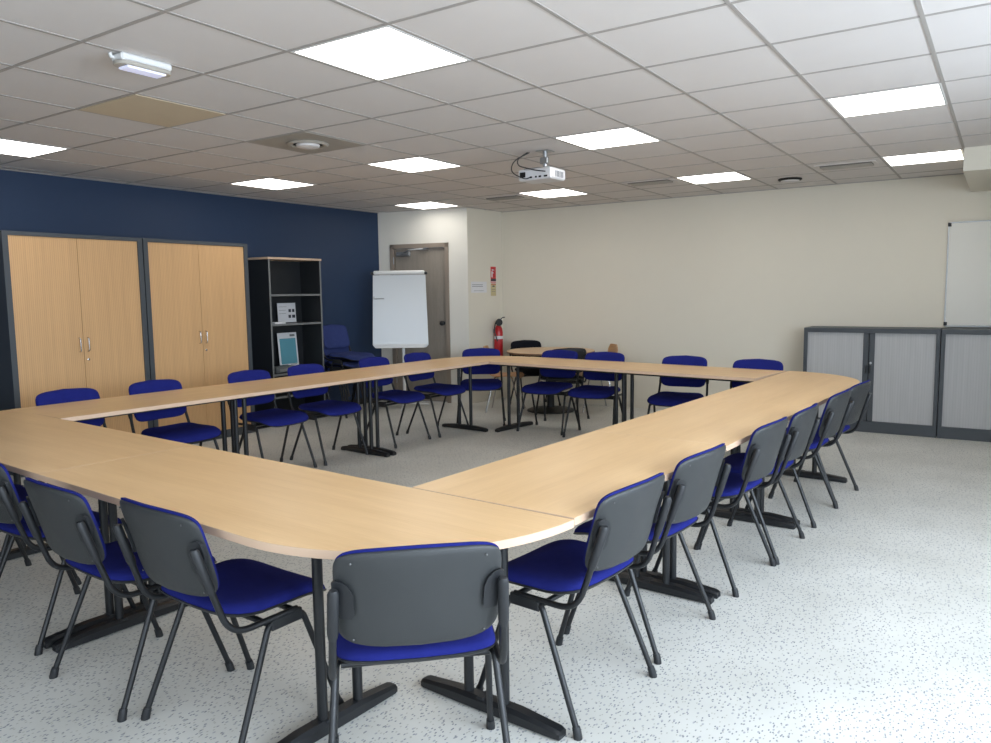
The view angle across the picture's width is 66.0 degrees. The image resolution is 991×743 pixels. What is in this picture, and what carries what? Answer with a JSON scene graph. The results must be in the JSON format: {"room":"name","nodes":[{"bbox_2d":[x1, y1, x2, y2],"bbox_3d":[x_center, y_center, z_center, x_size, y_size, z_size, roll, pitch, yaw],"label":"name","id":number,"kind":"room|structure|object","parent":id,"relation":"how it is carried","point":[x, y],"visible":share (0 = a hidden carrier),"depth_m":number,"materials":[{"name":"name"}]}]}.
{"room":"meeting room","nodes":[
{"label":"meeting room","id":0,"kind":"room"},
{"bbox_2d":[0,170,382,400],"bbox_3d":[-4.252,-0.435,6.515,0.150,2.542,10.055,3,7,34],"label":"wall","id":1,"kind":"structure","parent":0,"point":[345,242],"depth_m":8.31,"materials":[{"name":"blue paint"}]},
{"bbox_2d":[349,397,381,403],"bbox_3d":[-4.199,0.798,6.551,0.012,0.080,9.545,3,7,34],"label":"baseboard","id":2,"kind":"structure","parent":1,"relation":"attached to","point":[361,399],"depth_m":10.14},
{"bbox_2d":[378,208,468,403],"bbox_3d":[-0.948,-0.861,10.212,1.323,2.542,0.120,1,6,21],"label":"wall","id":3,"kind":"structure","parent":0,"point":[438,225],"depth_m":10.00,"materials":[{"name":"white paint"}]},
{"bbox_2d":[390,242,451,402],"bbox_3d":[-0.997,-0.642,10.201,0.860,2.110,0.239,1,6,21],"label":"door","id":4,"kind":"structure","parent":3,"relation":"in","point":[433,258],"depth_m":10.14,"materials":[{"name":"grey wood"}]},
{"bbox_2d":[467,208,503,402],"bbox_3d":[-0.144,-0.879,10.284,0.130,2.542,0.828,4,8,38],"label":"wall","id":5,"kind":"structure","parent":0,"point":[484,227],"depth_m":10.16,"materials":[{"name":"beige paint"}]},
{"bbox_2d":[471,282,486,292],"bbox_3d":[-0.218,-1.113,10.062,0.004,0.145,0.320,4,8,38],"label":"notice sheet","id":6,"kind":"object","parent":5,"relation":"attached to","point":[476,287],"visible":1,"depth_m":10.06,"materials":[{"name":"white paper"}]},
{"bbox_2d":[490,267,495,282],"bbox_3d":[-0.030,-1.304,10.283,0.005,0.215,0.110,4,8,38],"label":"sign","id":7,"kind":"object","parent":5,"relation":"attached to","point":[493,269],"visible":1,"depth_m":10.28,"materials":[{"name":"red paper"}]},
{"bbox_2d":[491,284,495,295],"bbox_3d":[-0.027,-1.105,10.304,0.005,0.165,0.110,4,8,38],"label":"sign","id":8,"kind":"object","parent":5,"relation":"attached to","point":[493,286],"visible":1,"depth_m":10.30,"materials":[{"name":"beige paper"}]},
{"bbox_2d":[493,317,504,355],"bbox_3d":[0.037,-0.425,10.321,0.162,0.627,0.176,3,7,34],"label":"fire extinguisher","id":9,"kind":"object","parent":5,"relation":"attached to","point":[497,331],"visible":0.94,"depth_m":10.28,"materials":[{"name":"red metal"}]},
{"bbox_2d":[0,398,990,742],"bbox_3d":[-0.319,1.038,4.598,9.050,0.100,10.970,3,7,34],"label":"floor","id":10,"kind":"structure","parent":0,"point":[874,625],"depth_m":3.18,"materials":[{"name":"plastic"}]},
{"bbox_2d":[0,484,81,584],"bbox_3d":[-2.493,0.686,3.774,0.544,0.828,0.569,3,7,34],"label":"chair","id":11,"kind":"object","parent":10,"relation":"on","point":[22,493],"visible":0.12,"depth_m":3.88,"materials":[{"name":"black plastic"}]},
{"bbox_2d":[0,463,136,655],"bbox_3d":[-2.001,0.721,3.368,0.544,0.828,0.569,3,7,34],"label":"chair","id":12,"kind":"object","parent":10,"relation":"on","point":[13,523],"visible":0.41,"depth_m":3.14,"materials":[{"name":"black plastic"}]},
{"bbox_2d":[35,388,106,483],"bbox_3d":[-2.764,0.544,5.184,0.569,0.828,0.544,3,7,34],"label":"chair","id":13,"kind":"object","parent":10,"relation":"on","point":[72,394],"visible":0.2,"depth_m":5.30,"materials":[{"name":"blue fabric"}]},
{"bbox_2d":[0,230,152,476],"bbox_3d":[-3.741,-0.189,6.736,0.459,1.995,1.186,3,7,34],"label":"tall cabinet","id":14,"kind":"object","parent":10,"relation":"on","point":[73,306],"visible":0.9,"depth_m":6.52,"materials":[{"name":"brown wood"}]},
{"bbox_2d":[0,409,193,648],"bbox_3d":[-2.486,0.700,4.038,2.110,0.745,0.713,4,7,37],"label":"conference table","id":15,"kind":"object","parent":10,"relation":"on","point":[31,444],"visible":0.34,"depth_m":3.64,"materials":[{"name":"brown wood"}]},
{"bbox_2d":[19,477,234,722],"bbox_3d":[-1.400,0.764,2.877,0.544,0.828,0.569,4,7,36],"label":"chair","id":16,"kind":"object","parent":10,"relation":"on","point":[68,523],"visible":0.73,"depth_m":2.66,"materials":[{"name":"black plastic"}]},
{"bbox_2d":[13,386,259,484],"bbox_3d":[-2.431,0.568,5.317,0.690,0.745,1.404,4,7,36],"label":"conference table","id":17,"kind":"object","parent":10,"relation":"on","point":[77,411],"visible":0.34,"depth_m":5.23,"materials":[{"name":"brown wood"}]},
{"bbox_2d":[128,379,221,449],"bbox_3d":[-2.382,0.488,5.683,0.569,0.828,0.544,3,7,34],"label":"chair","id":18,"kind":"object","parent":10,"relation":"on","point":[187,432],"visible":0.62,"depth_m":5.67,"materials":[{"name":"blue fabric"}]},
{"bbox_2d":[142,238,255,443],"bbox_3d":[-3.084,-0.299,7.716,0.459,1.995,1.164,3,7,34],"label":"tall cabinet","id":19,"kind":"object","parent":10,"relation":"on","point":[197,296],"visible":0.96,"depth_m":7.55,"materials":[{"name":"brown wood"}]},
{"bbox_2d":[113,497,343,742],"bbox_3d":[-0.910,0.788,2.583,0.544,0.828,0.569,3,7,36],"label":"chair","id":20,"kind":"object","parent":10,"relation":"on","point":[172,548],"visible":0.96,"depth_m":2.42,"materials":[{"name":"black plastic"}]},
{"bbox_2d":[227,370,316,467],"bbox_3d":[-1.888,0.413,6.347,0.569,0.828,0.544,3,7,34],"label":"chair","id":21,"kind":"object","parent":10,"relation":"on","point":[275,417],"visible":0.74,"depth_m":6.32,"materials":[{"name":"blue fabric"}]},
{"bbox_2d":[248,257,325,423],"bbox_3d":[-2.401,-0.364,8.840,0.348,1.875,0.790,3,7,34],"label":"bookcase","id":22,"kind":"object","parent":10,"relation":"on","point":[272,280],"visible":0.6,"depth_m":8.93,"materials":[{"name":"black wood"}]},
{"bbox_2d":[274,365,294,373],"bbox_3d":[-2.434,-0.025,8.695,0.163,0.075,0.280,3,7,34],"label":"box","id":23,"kind":"object","parent":22,"relation":"on","point":[283,368],"visible":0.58,"depth_m":8.61,"materials":[{"name":"grey cardboard"}]},
{"bbox_2d":[277,303,295,321],"bbox_3d":[-2.445,-0.689,8.930,0.014,0.225,0.270,3,7,34],"label":"notice sheet","id":24,"kind":"object","parent":22,"relation":"on","point":[286,312],"visible":0.98,"depth_m":8.93,"materials":[{"name":"white paper"}]},
{"bbox_2d":[277,332,298,365],"bbox_3d":[-2.433,-0.246,8.950,0.037,0.419,0.285,3,7,34],"label":"poster","id":25,"kind":"object","parent":22,"relation":"on","point":[287,342],"visible":0.84,"depth_m":8.95,"materials":[{"name":"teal paper"}]},
{"bbox_2d":[209,370,392,456],"bbox_3d":[-1.597,0.441,6.441,0.690,0.745,1.404,4,7,36],"label":"conference table","id":26,"kind":"object","parent":10,"relation":"on","point":[279,385],"visible":0.61,"depth_m":6.35,"materials":[{"name":"brown wood"}]},
{"bbox_2d":[37,445,573,742],"bbox_3d":[-0.803,0.808,2.769,2.110,0.745,0.703,4,7,37],"label":"conference table","id":27,"kind":"object","parent":10,"relation":"on","point":[317,515],"visible":0.8,"depth_m":2.59,"materials":[{"name":"brown wood"}]},
{"bbox_2d":[287,364,368,465],"bbox_3d":[-1.534,0.357,6.840,0.569,0.828,0.544,3,7,34],"label":"chair","id":28,"kind":"object","parent":10,"relation":"on","point":[325,408],"visible":0.75,"depth_m":6.79,"materials":[{"name":"blue fabric"}]},
{"bbox_2d":[324,363,374,417],"bbox_3d":[-1.839,0.105,9.326,0.569,0.828,0.544,3,7,34],"label":"chair","id":29,"kind":"object","parent":10,"relation":"on","point":[327,364],"visible":0.03,"depth_m":9.26,"materials":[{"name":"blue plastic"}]},
{"bbox_2d":[324,356,373,401],"bbox_3d":[-1.824,0.018,9.302,0.569,0.828,0.544,3,7,34],"label":"chair","id":30,"kind":"object","parent":29,"relation":"on","point":[328,357],"visible":0.1,"depth_m":9.23,"materials":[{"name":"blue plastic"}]},
{"bbox_2d":[324,347,358,401],"bbox_3d":[-1.810,-0.068,9.277,0.569,0.828,0.544,3,7,34],"label":"chair","id":31,"kind":"object","parent":30,"relation":"on","point":[353,364],"visible":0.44,"depth_m":9.11,"materials":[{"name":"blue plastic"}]},
{"bbox_2d":[323,324,379,396],"bbox_3d":[-1.795,-0.154,9.253,0.569,0.828,0.544,3,7,34],"label":"chair","id":32,"kind":"object","parent":31,"relation":"on","point":[334,336],"visible":0.84,"depth_m":9.25,"materials":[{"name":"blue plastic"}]},
{"bbox_2d":[359,357,430,448],"bbox_3d":[-1.023,0.279,7.530,0.569,0.828,0.544,3,7,34],"label":"chair","id":33,"kind":"object","parent":10,"relation":"on","point":[404,397],"visible":0.66,"depth_m":7.48,"materials":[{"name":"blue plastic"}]},
{"bbox_2d":[371,270,428,410],"bbox_3d":[-1.204,-0.401,9.638,0.708,1.739,0.514,-1,6,0],"label":"easel","id":34,"kind":"object","parent":10,"relation":"on","point":[399,297],"visible":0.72,"depth_m":9.63,"materials":[{"name":"metal"}]},
{"bbox_2d":[373,344,426,347],"bbox_3d":[-1.203,-0.322,9.625,0.684,0.051,0.057,-1,6,0],"label":"tray","id":35,"kind":"object","parent":34,"relation":"on","point":[375,345],"depth_m":9.60,"materials":[{"name":"white plastic"}]},
{"bbox_2d":[327,541,509,742],"bbox_3d":[-0.231,0.817,2.214,0.544,0.828,0.569,-2,6,-10],"label":"chair","id":36,"kind":"object","parent":10,"relation":"on","point":[423,602],"visible":1,"depth_m":1.97,"materials":[{"name":"grey plastic"}]},
{"bbox_2d":[342,356,525,455],"bbox_3d":[-0.540,0.283,7.827,0.738,0.745,2.094,4,7,36],"label":"conference table","id":37,"kind":"object","parent":10,"relation":"on","point":[442,364],"visible":0.69,"depth_m":7.51,"materials":[{"name":"brown wood"}]},
{"bbox_2d":[404,352,468,437],"bbox_3d":[-0.644,0.221,8.042,0.569,0.828,0.544,3,7,34],"label":"chair","id":38,"kind":"object","parent":10,"relation":"on","point":[435,388],"visible":0.81,"depth_m":7.98,"materials":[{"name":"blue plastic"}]},
{"bbox_2d":[456,348,505,425],"bbox_3d":[-0.161,0.170,8.473,0.544,0.828,0.569,-1,6,1],"label":"chair","id":39,"kind":"object","parent":10,"relation":"on","point":[477,384],"visible":0.68,"depth_m":8.62,"materials":[{"name":"blue fabric"}]},
{"bbox_2d":[483,345,525,412],"bbox_3d":[0.098,0.086,9.393,0.485,0.802,0.448,0,6,10],"label":"chair","id":40,"kind":"object","parent":10,"relation":"on","point":[504,374],"visible":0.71,"depth_m":9.31,"materials":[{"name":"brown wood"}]},
{"bbox_2d":[509,340,560,408],"bbox_3d":[0.484,0.021,9.835,0.544,0.828,0.569,-3,6,-21],"label":"chair","id":41,"kind":"object","parent":10,"relation":"on","point":[527,372],"visible":0.47,"depth_m":9.91,"materials":[{"name":"black plastic"}]},
{"bbox_2d":[516,350,580,434],"bbox_3d":[0.583,0.201,8.072,0.544,0.828,0.569,3,7,31],"label":"chair","id":42,"kind":"object","parent":10,"relation":"on","point":[538,388],"visible":0.84,"depth_m":8.08,"materials":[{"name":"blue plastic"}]},
{"bbox_2d":[506,347,594,413],"bbox_3d":[0.676,0.109,9.358,1.077,0.745,1.077,3,7,34],"label":"round table","id":43,"kind":"object","parent":10,"relation":"on","point":[550,407],"visible":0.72,"depth_m":9.30,"materials":[{"name":"brown wood"}]},
{"bbox_2d":[536,348,589,420],"bbox_3d":[0.776,0.122,8.817,0.544,0.828,0.569,-2,6,-11],"label":"chair","id":44,"kind":"object","parent":10,"relation":"on","point":[581,352],"visible":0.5,"depth_m":8.68,"materials":[{"name":"black plastic"}]},
{"bbox_2d":[489,357,638,431],"bbox_3d":[0.701,0.276,7.733,1.399,0.745,0.700,4,8,40],"label":"conference table","id":45,"kind":"object","parent":10,"relation":"on","point":[599,366],"visible":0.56,"depth_m":7.68,"materials":[{"name":"brown wood"}]},
{"bbox_2d":[412,431,727,740],"bbox_3d":[0.370,0.752,3.159,0.690,0.745,1.394,4,7,36],"label":"conference table","id":46,"kind":"object","parent":10,"relation":"on","point":[568,478],"visible":0.62,"depth_m":2.91,"materials":[{"name":"brown wood"}]},
{"bbox_2d":[476,472,671,740],"bbox_3d":[0.296,0.754,2.749,0.569,0.828,0.544,4,8,39],"label":"chair","id":47,"kind":"object","parent":10,"relation":"on","point":[623,519],"visible":0.95,"depth_m":2.58,"materials":[{"name":"black plastic"}]},
{"bbox_2d":[562,352,624,437],"bbox_3d":[1.028,0.232,7.716,0.544,0.828,0.569,2,7,28],"label":"chair","id":48,"kind":"object","parent":10,"relation":"on","point":[583,391],"visible":0.76,"depth_m":7.75,"materials":[{"name":"blue fabric"}]},
{"bbox_2d":[574,344,617,411],"bbox_3d":[1.254,0.067,9.432,0.485,0.802,0.448,-2,6,-9],"label":"chair","id":49,"kind":"object","parent":10,"relation":"on","point":[613,347],"visible":0.11,"depth_m":9.45,"materials":[{"name":"brown wood"}]},
{"bbox_2d":[564,443,730,664],"bbox_3d":[0.662,0.698,3.247,0.569,0.828,0.544,4,8,39],"label":"chair","id":50,"kind":"object","parent":10,"relation":"on","point":[694,479],"visible":0.64,"depth_m":3.03,"materials":[{"name":"black plastic"}]},
{"bbox_2d":[647,355,708,413],"bbox_3d":[1.708,0.283,7.133,0.544,0.828,0.569,2,7,28],"label":"chair","id":51,"kind":"object","parent":10,"relation":"on","point":[664,398],"visible":0.65,"depth_m":7.20,"materials":[{"name":"blue fabric"}]},
{"bbox_2d":[605,363,785,421],"bbox_3d":[1.766,0.355,6.827,1.399,0.745,0.700,4,8,40],"label":"conference table","id":52,"kind":"object","parent":10,"relation":"on","point":[644,369],"visible":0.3,"depth_m":6.74,"materials":[{"name":"brown wood"}]},
{"bbox_2d":[596,399,806,598],"bbox_3d":[1.192,0.628,4.258,0.690,0.745,1.359,4,7,36],"label":"conference table","id":53,"kind":"object","parent":10,"relation":"on","point":[733,424],"visible":0.55,"depth_m":4.09,"materials":[{"name":"brown wood"}]},
{"bbox_2d":[652,416,790,597],"bbox_3d":[1.166,0.625,3.885,0.569,0.828,0.544,4,8,39],"label":"chair","id":54,"kind":"object","parent":10,"relation":"on","point":[768,440],"visible":0.61,"depth_m":3.67,"materials":[{"name":"black plastic"}]},
{"bbox_2d":[730,359,782,388],"bbox_3d":[2.248,0.324,6.667,0.544,0.828,0.569,2,7,28],"label":"chair","id":55,"kind":"object","parent":10,"relation":"on","point":[764,364],"visible":0.2,"depth_m":6.85,"materials":[{"name":"blue fabric"}]},
{"bbox_2d":[699,403,819,564],"bbox_3d":[1.499,0.578,4.306,0.569,0.828,0.544,3,7,36],"label":"chair","id":56,"kind":"object","parent":10,"relation":"on","point":[803,425],"visible":0.6,"depth_m":4.09,"materials":[{"name":"black plastic"}]},
{"bbox_2d":[699,371,859,524],"bbox_3d":[2.209,0.474,5.618,0.690,0.745,2.050,4,7,36],"label":"conference table","id":57,"kind":"object","parent":10,"relation":"on","point":[788,388],"visible":0.49,"depth_m":5.37,"materials":[{"name":"brown wood"}]},
{"bbox_2d":[745,388,851,527],"bbox_3d":[1.960,0.509,4.912,0.569,0.828,0.544,4,7,38],"label":"chair","id":58,"kind":"object","parent":10,"relation":"on","point":[836,411],"visible":0.59,"depth_m":4.68,"materials":[{"name":"black plastic"}]},
{"bbox_2d":[770,380,871,503],"bbox_3d":[2.301,0.458,5.357,0.569,0.828,0.544,4,8,39],"label":"chair","id":59,"kind":"object","parent":10,"relation":"on","point":[860,397],"visible":0.53,"depth_m":5.15,"materials":[{"name":"black plastic"}]},
{"bbox_2d":[803,326,942,437],"bbox_3d":[3.839,0.074,7.810,1.232,1.047,0.417,3,7,34],"label":"base cabinet","id":60,"kind":"object","parent":10,"relation":"on","point":[901,364],"visible":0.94,"depth_m":7.56,"materials":[{"name":"silver metal"}]},
{"bbox_2d":[937,328,990,441],"bbox_3d":[4.871,0.131,7.124,1.232,1.047,0.417,3,7,34],"label":"base cabinet","id":61,"kind":"object","parent":10,"relation":"on","point":[964,403],"visible":1,"depth_m":7.21,"materials":[{"name":"silver metal"}]},
{"bbox_2d":[0,0,990,212],"bbox_3d":[-0.355,-1.590,4.327,9.050,0.100,10.970,3,7,34],"label":"ceiling","id":62,"kind":"structure","parent":0,"point":[480,28],"depth_m":4.13,"materials":[{"name":"tile"}]},
{"bbox_2d":[0,139,67,157],"bbox_3d":[-3.514,-1.614,5.493,0.582,0.004,0.582,3,7,34],"label":"recessed light","id":63,"kind":"object","parent":62,"relation":"in","point":[8,147],"visible":1,"depth_m":5.56,"materials":[{"name":"white plastic"}]},
{"bbox_2d":[108,51,171,77],"bbox_3d":[-1.630,-1.407,3.506,0.100,0.063,0.285,3,7,34],"label":"emergency light","id":64,"kind":"object","parent":62,"relation":"attached to","point":[125,61],"visible":1,"depth_m":3.47,"materials":[{"name":"white plastic"}]},
{"bbox_2d":[79,94,225,126],"bbox_3d":[-2.017,-1.531,4.498,0.572,0.006,0.572,3,7,34],"label":"ceiling panel","id":65,"kind":"object","parent":62,"relation":"attached to","point":[135,107],"visible":1,"depth_m":4.46,"materials":[{"name":"beige tile"}]},
{"bbox_2d":[229,178,313,189],"bbox_3d":[-2.184,-1.837,7.478,0.582,0.004,0.582,3,7,34],"label":"recessed light","id":66,"kind":"object","parent":62,"relation":"in","point":[267,183],"visible":1,"depth_m":7.46,"materials":[{"name":"white plastic"}]},
{"bbox_2d":[250,131,364,153],"bbox_3d":[-1.351,-1.626,5.492,0.576,0.040,0.576,3,7,34],"label":"ceiling vent","id":67,"kind":"object","parent":62,"relation":"in","point":[305,142],"visible":1,"depth_m":5.43,"materials":[{"name":"grey metal"}]},
{"bbox_2d":[291,25,470,80],"bbox_3d":[-0.519,-1.450,3.503,0.582,0.004,0.582,3,7,34],"label":"recessed light","id":68,"kind":"object","parent":62,"relation":"in","point":[385,52],"visible":1,"depth_m":3.47,"materials":[{"name":"white plastic"}]},
{"bbox_2d":[366,157,460,172],"bbox_3d":[-0.686,-1.755,6.483,0.582,0.004,0.582,3,7,34],"label":"recessed light","id":69,"kind":"object","parent":62,"relation":"in","point":[415,164],"visible":1,"depth_m":6.47,"materials":[{"name":"white plastic"}]},
{"bbox_2d":[394,202,456,208],"bbox_3d":[-0.853,-2.060,9.463,0.582,0.004,0.582,3,7,34],"label":"recessed light","id":70,"kind":"object","parent":62,"relation":"in","point":[423,205],"visible":1,"depth_m":9.45,"materials":[{"name":"white plastic"}]},
{"bbox_2d":[0,0,990,212],"bbox_3d":[-0.356,-1.536,4.328,8.650,0.006,10.579,3,7,34],"label":"ceiling grid","id":71,"kind":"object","parent":62,"relation":"attached to","point":[922,16],"depth_m":4.45,"materials":[{"name":"white metal"}]},
{"bbox_2d":[482,194,529,200],"bbox_3d":[0.112,-1.991,8.751,0.500,0.022,0.260,3,7,34],"label":"ceiling vent","id":72,"kind":"object","parent":62,"relation":"in","point":[515,196],"visible":1,"depth_m":8.70,"materials":[{"name":"metal"}]},
{"bbox_2d":[511,149,564,183],"bbox_3d":[0.328,-1.602,5.937,0.338,0.230,0.297,3,7,34],"label":"projector","id":73,"kind":"object","parent":62,"relation":"attached to","point":[545,174],"visible":1,"depth_m":5.89,"materials":[{"name":"plastic"}]},
{"bbox_2d":[519,188,586,197],"bbox_3d":[0.645,-1.977,8.468,0.582,0.004,0.582,3,7,34],"label":"recessed light","id":74,"kind":"object","parent":62,"relation":"in","point":[555,192],"visible":1,"depth_m":8.46,"materials":[{"name":"white plastic"}]},
{"bbox_2d":[554,127,661,149],"bbox_3d":[0.812,-1.672,5.488,0.582,0.004,0.582,3,7,34],"label":"recessed light","id":75,"kind":"object","parent":62,"relation":"in","point":[625,136],"visible":1,"depth_m":5.47,"materials":[{"name":"white plastic"}]},
{"bbox_2d":[623,178,678,186],"bbox_3d":[1.560,-1.900,7.681,0.500,0.022,0.260,3,7,34],"label":"ceiling vent","id":76,"kind":"object","parent":62,"relation":"in","point":[666,180],"visible":1,"depth_m":7.62,"materials":[{"name":"metal"}]},
{"bbox_2d":[675,172,751,183],"bbox_3d":[2.143,-1.895,7.473,0.582,0.004,0.582,3,7,34],"label":"recessed light","id":77,"kind":"object","parent":62,"relation":"in","point":[728,176],"visible":1,"depth_m":7.46,"materials":[{"name":"white plastic"}]},
{"bbox_2d":[778,177,801,182],"bbox_3d":[2.938,-1.901,7.606,0.230,0.042,0.230,3,7,34],"label":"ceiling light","id":78,"kind":"object","parent":62,"relation":"in","point":[788,179],"visible":1,"depth_m":7.54,"materials":[{"name":"plastic"}]},
{"bbox_2d":[814,160,879,170],"bbox_3d":[3.124,-1.829,6.786,0.500,0.022,0.260,3,7,34],"label":"ceiling vent","id":79,"kind":"object","parent":62,"relation":"in","point":[869,162],"visible":1,"depth_m":6.74,"materials":[{"name":"metal"}]},
{"bbox_2d":[825,83,947,117],"bbox_3d":[2.310,-1.590,4.493,0.582,0.004,0.582,3,7,34],"label":"recessed light","id":80,"kind":"object","parent":62,"relation":"in","point":[930,95],"visible":1,"depth_m":4.47,"materials":[{"name":"white plastic"}]},
{"bbox_2d":[881,149,963,165],"bbox_3d":[3.640,-1.812,6.478,0.582,0.004,0.582,3,7,34],"label":"recessed light","id":81,"kind":"object","parent":62,"relation":"in","point":[951,155],"visible":0.87,"depth_m":6.46,"materials":[{"name":"white plastic"}]},
{"bbox_2d":[502,174,990,401],"bbox_3d":[3.105,-0.747,8.583,7.520,2.542,0.150,3,7,34],"label":"wall","id":82,"kind":"structure","parent":0,"point":[723,280],"depth_m":8.74,"materials":[{"name":"beige paint"}]},
{"bbox_2d":[503,392,669,409],"bbox_3d":[3.155,0.489,8.590,7.310,0.080,0.012,3,7,34],"label":"baseboard","id":83,"kind":"structure","parent":82,"relation":"attached to","point":[637,404],"depth_m":9.83,"materials":[{"name":"beige paint"}]},
{"bbox_2d":[943,220,990,326],"bbox_3d":[4.944,-0.928,7.196,1.202,1.024,0.070,3,7,34],"label":"whiteboard","id":84,"kind":"object","parent":82,"relation":"attached to","point":[968,266],"visible":1,"depth_m":7.44,"materials":[{"name":"plastic"}]},
{"bbox_2d":[946,325,990,326],"bbox_3d":[4.945,-0.423,7.237,1.160,0.012,0.046,3,7,34],"label":"tray","id":85,"kind":"object","parent":84,"relation":"on","point":[946,325],"depth_m":7.45,"materials":[{"name":"metal"}]},
{"bbox_2d":[963,145,990,191],"bbox_3d":[4.940,-1.709,6.178,1.895,0.183,1.615,3,7,34],"label":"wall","id":86,"kind":"structure","parent":0,"point":[977,160],"depth_m":6.02,"materials":[{"name":"beige paint"}]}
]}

